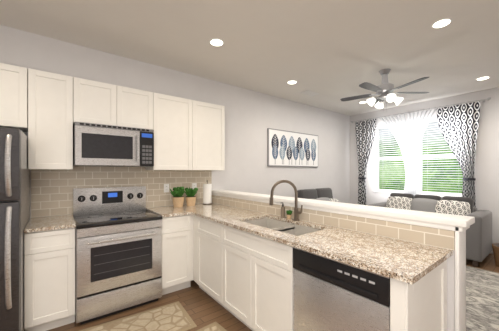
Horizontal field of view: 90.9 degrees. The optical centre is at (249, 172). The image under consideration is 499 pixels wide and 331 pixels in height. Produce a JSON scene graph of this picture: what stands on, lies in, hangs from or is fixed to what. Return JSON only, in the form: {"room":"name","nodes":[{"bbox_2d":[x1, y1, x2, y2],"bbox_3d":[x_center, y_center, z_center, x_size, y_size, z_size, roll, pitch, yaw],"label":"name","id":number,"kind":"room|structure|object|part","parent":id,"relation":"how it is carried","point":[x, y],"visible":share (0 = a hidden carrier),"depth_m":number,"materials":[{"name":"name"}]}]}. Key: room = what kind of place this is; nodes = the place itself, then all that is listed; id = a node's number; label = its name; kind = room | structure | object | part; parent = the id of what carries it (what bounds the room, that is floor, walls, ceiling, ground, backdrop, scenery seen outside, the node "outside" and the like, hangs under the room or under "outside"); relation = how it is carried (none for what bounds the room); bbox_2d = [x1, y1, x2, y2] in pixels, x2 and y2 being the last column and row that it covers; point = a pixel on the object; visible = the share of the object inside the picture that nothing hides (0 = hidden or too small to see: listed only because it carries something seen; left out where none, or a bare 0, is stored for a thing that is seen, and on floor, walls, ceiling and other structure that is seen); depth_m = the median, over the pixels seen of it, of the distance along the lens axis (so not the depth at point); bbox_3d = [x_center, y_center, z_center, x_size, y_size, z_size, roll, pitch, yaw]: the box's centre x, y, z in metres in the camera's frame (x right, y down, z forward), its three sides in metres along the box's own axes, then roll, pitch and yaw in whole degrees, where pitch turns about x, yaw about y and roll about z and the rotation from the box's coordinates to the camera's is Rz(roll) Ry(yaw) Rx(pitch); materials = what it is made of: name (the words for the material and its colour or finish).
{"room":"kitchen","nodes":[
{"label":"kitchen","id":0,"kind":"room"},
{"bbox_2d":[0,25,349,217],"bbox_3d":[-0.828,-0.015,3.703,8.740,2.820,0.150,0,0,-38],"label":"wall","id":1,"kind":"structure","parent":0,"point":[249,114],"depth_m":4.10,"materials":[{"name":"paint"}]},
{"bbox_2d":[0,63,27,131],"bbox_3d":[-2.499,-0.680,2.096,0.920,0.550,0.330,0,0,-38],"label":"upper cabinet","id":2,"kind":"object","parent":1,"relation":"attached to","point":[13,79],"visible":0.97,"depth_m":2.20,"materials":[{"name":"white wood"}]},
{"bbox_2d":[28,68,72,169],"bbox_3d":[-2.000,-0.490,2.485,0.336,0.930,0.330,0,0,-38],"label":"upper cabinet","id":3,"kind":"object","parent":1,"relation":"attached to","point":[50,95],"visible":1,"depth_m":2.36,"materials":[{"name":"white wood"}]},
{"bbox_2d":[73,77,152,128],"bbox_3d":[-1.560,-0.728,2.827,0.776,0.455,0.330,0,0,-38],"label":"upper cabinet","id":4,"kind":"object","parent":1,"relation":"attached to","point":[95,102],"visible":0.84,"depth_m":2.67,"materials":[{"name":"white wood"}]},
{"bbox_2d":[73,122,153,166],"bbox_3d":[-1.519,-0.282,2.775,0.756,0.430,0.436,0,0,-38],"label":"microwave","id":5,"kind":"object","parent":4,"relation":"attached to","point":[93,144],"visible":1,"depth_m":2.61,"materials":[{"name":"silver metal"}]},
{"bbox_2d":[146,92,224,169],"bbox_3d":[-0.855,-0.490,3.375,1.005,0.930,0.330,0,0,-38],"label":"upper cabinet","id":6,"kind":"object","parent":1,"relation":"attached to","point":[189,134],"visible":0.99,"depth_m":3.21,"materials":[{"name":"white wood"}]},
{"bbox_2d":[267,128,317,166],"bbox_3d":[0.919,-0.455,4.943,1.480,0.700,0.033,0,0,-38],"label":"picture","id":7,"kind":"object","parent":1,"relation":"attached to","point":[284,148],"visible":1,"depth_m":4.86,"materials":[{"name":"paper"}]},
{"bbox_2d":[0,0,498,115],"bbox_3d":[0.661,-1.475,1.789,8.740,0.100,5.000,0,0,-38],"label":"ceiling","id":8,"kind":"structure","parent":0,"point":[330,48],"depth_m":2.66,"materials":[{"name":"paint"}]},
{"bbox_2d":[209,38,223,45],"bbox_3d":[-0.359,-1.420,2.693,0.170,0.008,0.170,0,0,-38],"label":"recessed light","id":9,"kind":"object","parent":8,"relation":"in","point":[214,41],"visible":1,"depth_m":2.69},
{"bbox_2d":[287,80,296,83],"bbox_3d":[0.674,-1.420,3.889,0.170,0.008,0.170,0,0,-38],"label":"recessed light","id":10,"kind":"object","parent":8,"relation":"in","point":[290,81],"visible":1,"depth_m":3.88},
{"bbox_2d":[300,90,318,95],"bbox_3d":[1.091,-1.419,4.429,0.340,0.010,0.180,0,0,-38],"label":"ceiling vent","id":11,"kind":"object","parent":8,"relation":"in","point":[307,92],"visible":1,"depth_m":4.42,"materials":[{"name":"white metal"}]},
{"bbox_2d":[340,68,428,108],"bbox_3d":[1.866,-1.129,3.430,1.118,0.589,1.162,0,0,-38],"label":"ceiling fan","id":12,"kind":"object","parent":8,"relation":"hanging from","point":[385,89],"depth_m":3.40,"materials":[{"name":"grey metal"}]},
{"bbox_2d":[431,17,452,27],"bbox_3d":[1.835,-1.420,2.348,0.170,0.008,0.170,0,0,-38],"label":"recessed light","id":13,"kind":"object","parent":8,"relation":"in","point":[442,22],"visible":1,"depth_m":2.33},
{"bbox_2d":[475,76,490,79],"bbox_3d":[3.539,-1.420,3.724,0.170,0.008,0.170,0,0,-38],"label":"recessed light","id":14,"kind":"object","parent":8,"relation":"in","point":[483,77],"visible":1,"depth_m":3.72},
{"bbox_2d":[47,253,498,330],"bbox_3d":[0.661,1.445,1.789,8.740,0.100,5.000,0,0,-38],"label":"floor","id":15,"kind":"structure","parent":0,"point":[202,308],"depth_m":2.49,"materials":[{"name":"brown wood"}]},
{"bbox_2d":[0,127,29,330],"bbox_3d":[-2.267,0.537,1.815,0.900,1.715,0.913,0,0,-38],"label":"refrigerator","id":16,"kind":"object","parent":15,"relation":"on","point":[14,171],"visible":1,"depth_m":1.79,"materials":[{"name":"silver metal"}]},
{"bbox_2d":[24,227,74,330],"bbox_3d":[-1.900,0.945,2.361,0.342,0.900,0.647,0,0,-38],"label":"base cabinet","id":17,"kind":"object","parent":15,"relation":"on","point":[49,255],"visible":0.99,"depth_m":2.11,"materials":[{"name":"white wood"}]},
{"bbox_2d":[73,186,162,324],"bbox_3d":[-1.426,0.787,2.655,0.758,1.215,0.740,0,0,-38],"label":"range","id":18,"kind":"object","parent":15,"relation":"on","point":[118,241],"visible":0.99,"depth_m":2.44,"materials":[{"name":"silver metal"}]},
{"bbox_2d":[79,301,196,330],"bbox_3d":[-1.010,1.389,2.161,0.950,0.010,0.520,0,0,-34],"label":"kitchen mat","id":19,"kind":"object","parent":15,"relation":"on","point":[169,317],"visible":1,"depth_m":2.26,"materials":[{"name":"beige fabric"}]},
{"bbox_2d":[162,214,192,294],"bbox_3d":[-1.008,0.945,3.054,0.381,0.900,0.647,0,0,-38],"label":"base cabinet","id":20,"kind":"object","parent":15,"relation":"on","point":[177,231],"visible":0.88,"depth_m":2.80,"materials":[{"name":"white wood"}]},
{"bbox_2d":[193,215,229,311],"bbox_3d":[-0.236,0.945,2.835,0.609,0.900,0.684,0,0,-38],"label":"base cabinet","id":21,"kind":"object","parent":15,"relation":"on","point":[207,234],"visible":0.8,"depth_m":2.61,"materials":[{"name":"white wood"}]},
{"bbox_2d":[197,322,226,330],"bbox_3d":[-0.191,1.389,1.760,0.500,0.010,0.950,0,0,-41],"label":"kitchen mat","id":22,"kind":"object","parent":15,"relation":"on","point":[215,326],"visible":1,"depth_m":2.18,"materials":[{"name":"beige fabric"}]},
{"bbox_2d":[222,218,293,330],"bbox_3d":[0.252,0.945,2.208,0.609,0.900,0.902,0,0,-38],"label":"base cabinet","id":23,"kind":"object","parent":15,"relation":"on","point":[257,271],"visible":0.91,"depth_m":1.96,"materials":[{"name":"white wood"}]},
{"bbox_2d":[24,180,452,284],"bbox_3d":[-0.509,0.376,1.989,2.081,0.605,2.943,0,0,-38],"label":"countertop","id":24,"kind":"structure","parent":23,"relation":"on","point":[401,260],"depth_m":1.72,"materials":[{"name":"stone"}]},
{"bbox_2d":[170,186,184,206],"bbox_3d":[-0.953,0.325,3.296,0.200,0.278,0.206,0,0,9],"label":"potted plant","id":25,"kind":"object","parent":24,"relation":"on","point":[178,199],"visible":1,"depth_m":3.23,"materials":[{"name":"green plant"}]},
{"bbox_2d":[184,187,197,205],"bbox_3d":[-0.804,0.334,3.400,0.185,0.261,0.201,0,0,-12],"label":"potted plant","id":26,"kind":"object","parent":24,"relation":"on","point":[190,198],"visible":1,"depth_m":3.34,"materials":[{"name":"green plant"}]},
{"bbox_2d":[202,180,212,204],"bbox_3d":[-0.615,0.291,3.583,0.150,0.346,0.150,0,0,-38],"label":"paper towel holder","id":27,"kind":"object","parent":24,"relation":"on","point":[207,188],"visible":1,"depth_m":3.53,"materials":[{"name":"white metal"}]},
{"bbox_2d":[245,218,318,235],"bbox_3d":[0.265,0.588,2.216,0.440,0.182,0.810,0,0,-38],"label":"sink","id":28,"kind":"object","parent":24,"relation":"in","point":[281,225],"depth_m":2.35,"materials":[{"name":"metal"}]},
{"bbox_2d":[281,204,284,217],"bbox_3d":[0.340,0.388,2.516,0.048,0.153,0.044,0,0,1],"label":"soap bottle","id":29,"kind":"object","parent":24,"relation":"on","point":[282,206],"visible":1,"depth_m":2.50,"materials":[{"name":"black plastic"}]},
{"bbox_2d":[269,180,302,220],"bbox_3d":[0.351,0.269,2.325,0.255,0.391,0.229,0,0,-38],"label":"faucet","id":30,"kind":"object","parent":24,"relation":"on","point":[296,218],"depth_m":2.34,"materials":[{"name":"brown metal"}]},
{"bbox_2d":[286,210,291,218],"bbox_3d":[0.396,0.419,2.437,0.062,0.091,0.065,0,0,10],"label":"potted plant","id":31,"kind":"object","parent":24,"relation":"on","point":[289,213],"visible":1,"depth_m":2.43,"materials":[{"name":"green plant"}]},
{"bbox_2d":[297,188,360,204],"bbox_3d":[1.429,0.862,4.759,1.400,1.065,0.895,0,0,-38],"label":"loveseat","id":32,"kind":"object","parent":15,"relation":"on","point":[325,194],"visible":0.14,"depth_m":4.81,"materials":[{"name":"grey fabric"}]},
{"bbox_2d":[293,247,389,330],"bbox_3d":[0.710,0.947,1.599,0.597,0.896,0.616,0,0,-38],"label":"dishwasher","id":33,"kind":"object","parent":15,"relation":"on","point":[329,294],"visible":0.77,"depth_m":1.41,"materials":[{"name":"silver metal"}]},
{"bbox_2d":[390,260,446,330],"bbox_3d":[0.936,0.945,1.329,0.609,0.900,0.079,0,0,-38],"label":"base cabinet","id":34,"kind":"object","parent":15,"relation":"on","point":[422,305],"visible":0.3,"depth_m":1.25,"materials":[{"name":"white wood"}]},
{"bbox_2d":[369,193,492,266],"bbox_3d":[3.158,0.907,4.447,0.895,0.976,1.670,0,0,-38],"label":"sofa","id":35,"kind":"object","parent":15,"relation":"on","point":[479,241],"visible":0.43,"depth_m":4.04,"materials":[{"name":"grey fabric"}]},
{"bbox_2d":[466,266,498,330],"bbox_3d":[2.236,1.389,3.078,2.210,0.011,2.570,0,0,-38],"label":"area rug","id":36,"kind":"object","parent":15,"relation":"on","point":[482,286],"visible":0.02,"depth_m":2.65,"materials":[{"name":"grey carpet"}]},
{"bbox_2d":[492,243,498,266],"bbox_3d":[3.808,1.244,3.591,0.380,0.302,0.380,0,0,-38],"label":"basket","id":37,"kind":"object","parent":15,"relation":"on","point":[495,246],"visible":1,"depth_m":3.63,"materials":[{"name":"wicker"}]},
{"bbox_2d":[212,190,474,330],"bbox_3d":[0.403,0.838,2.658,0.220,1.115,3.010,0,0,-38],"label":"wall","id":38,"kind":"structure","parent":0,"point":[456,264],"depth_m":1.57,"materials":[{"name":"paint"}]},
{"bbox_2d":[31,166,454,249],"bbox_3d":[-0.506,0.200,1.987,2.082,0.528,2.952,0,0,-38],"label":"tile backsplash","id":39,"kind":"structure","parent":38,"relation":"attached to","point":[51,190],"depth_m":2.68,"materials":[{"name":"beige tile"}]},
{"bbox_2d":[164,184,168,192],"bbox_3d":[-1.132,0.220,3.353,0.072,0.116,0.007,0,0,-38],"label":"outlet","id":40,"kind":"object","parent":39,"relation":"attached to","point":[166,186],"depth_m":3.35,"materials":[{"name":"white plastic"}]},
{"bbox_2d":[350,87,498,242],"bbox_3d":[4.051,-0.015,4.426,0.150,2.820,4.700,0,0,-38],"label":"wall","id":41,"kind":"structure","parent":0,"point":[486,170],"depth_m":4.33,"materials":[{"name":"paint"}]},
{"bbox_2d":[374,130,461,196],"bbox_3d":[3.494,-0.289,5.120,0.147,1.529,1.720,0,0,-38],"label":"window","id":42,"kind":"structure","parent":41,"relation":"in","point":[418,180],"depth_m":5.09,"materials":[{"name":"white plastic"}]},
{"bbox_2d":[376,118,462,195],"bbox_3d":[3.485,-0.307,5.113,0.056,1.492,1.656,0,0,-38],"label":"window blinds","id":43,"kind":"object","parent":42,"relation":"attached to","point":[431,120],"depth_m":4.97,"materials":[{"name":"white plastic"}]},
{"bbox_2d":[351,97,490,206],"bbox_3d":[3.297,0.003,5.119,0.185,2.545,2.499,0,0,-38],"label":"curtains","id":44,"kind":"object","parent":41,"relation":"attached to","point":[458,124],"visible":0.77,"depth_m":4.96,"materials":[{"name":"fabric"}]},
{"bbox_3d":[2.746,0.009,5.818,0.174,2.532,0.500,0,0,-38],"label":"panel","id":45,"kind":"part","parent":44,"relation":"part of","materials":[{"name":"fabric"}]},
{"bbox_3d":[3.790,0.009,4.476,0.174,2.532,0.620,0,0,-38],"label":"panel","id":46,"kind":"part","parent":44,"relation":"part of","materials":[{"name":"fabric"}]},
{"label":"outside","id":47,"kind":"structure","parent":0,"visible":0},
{"bbox_2d":[379,122,462,192],"bbox_3d":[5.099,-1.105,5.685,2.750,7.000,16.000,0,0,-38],"label":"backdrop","id":48,"kind":"structure","parent":47,"point":[387,169],"depth_m":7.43,"materials":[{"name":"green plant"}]}
]}

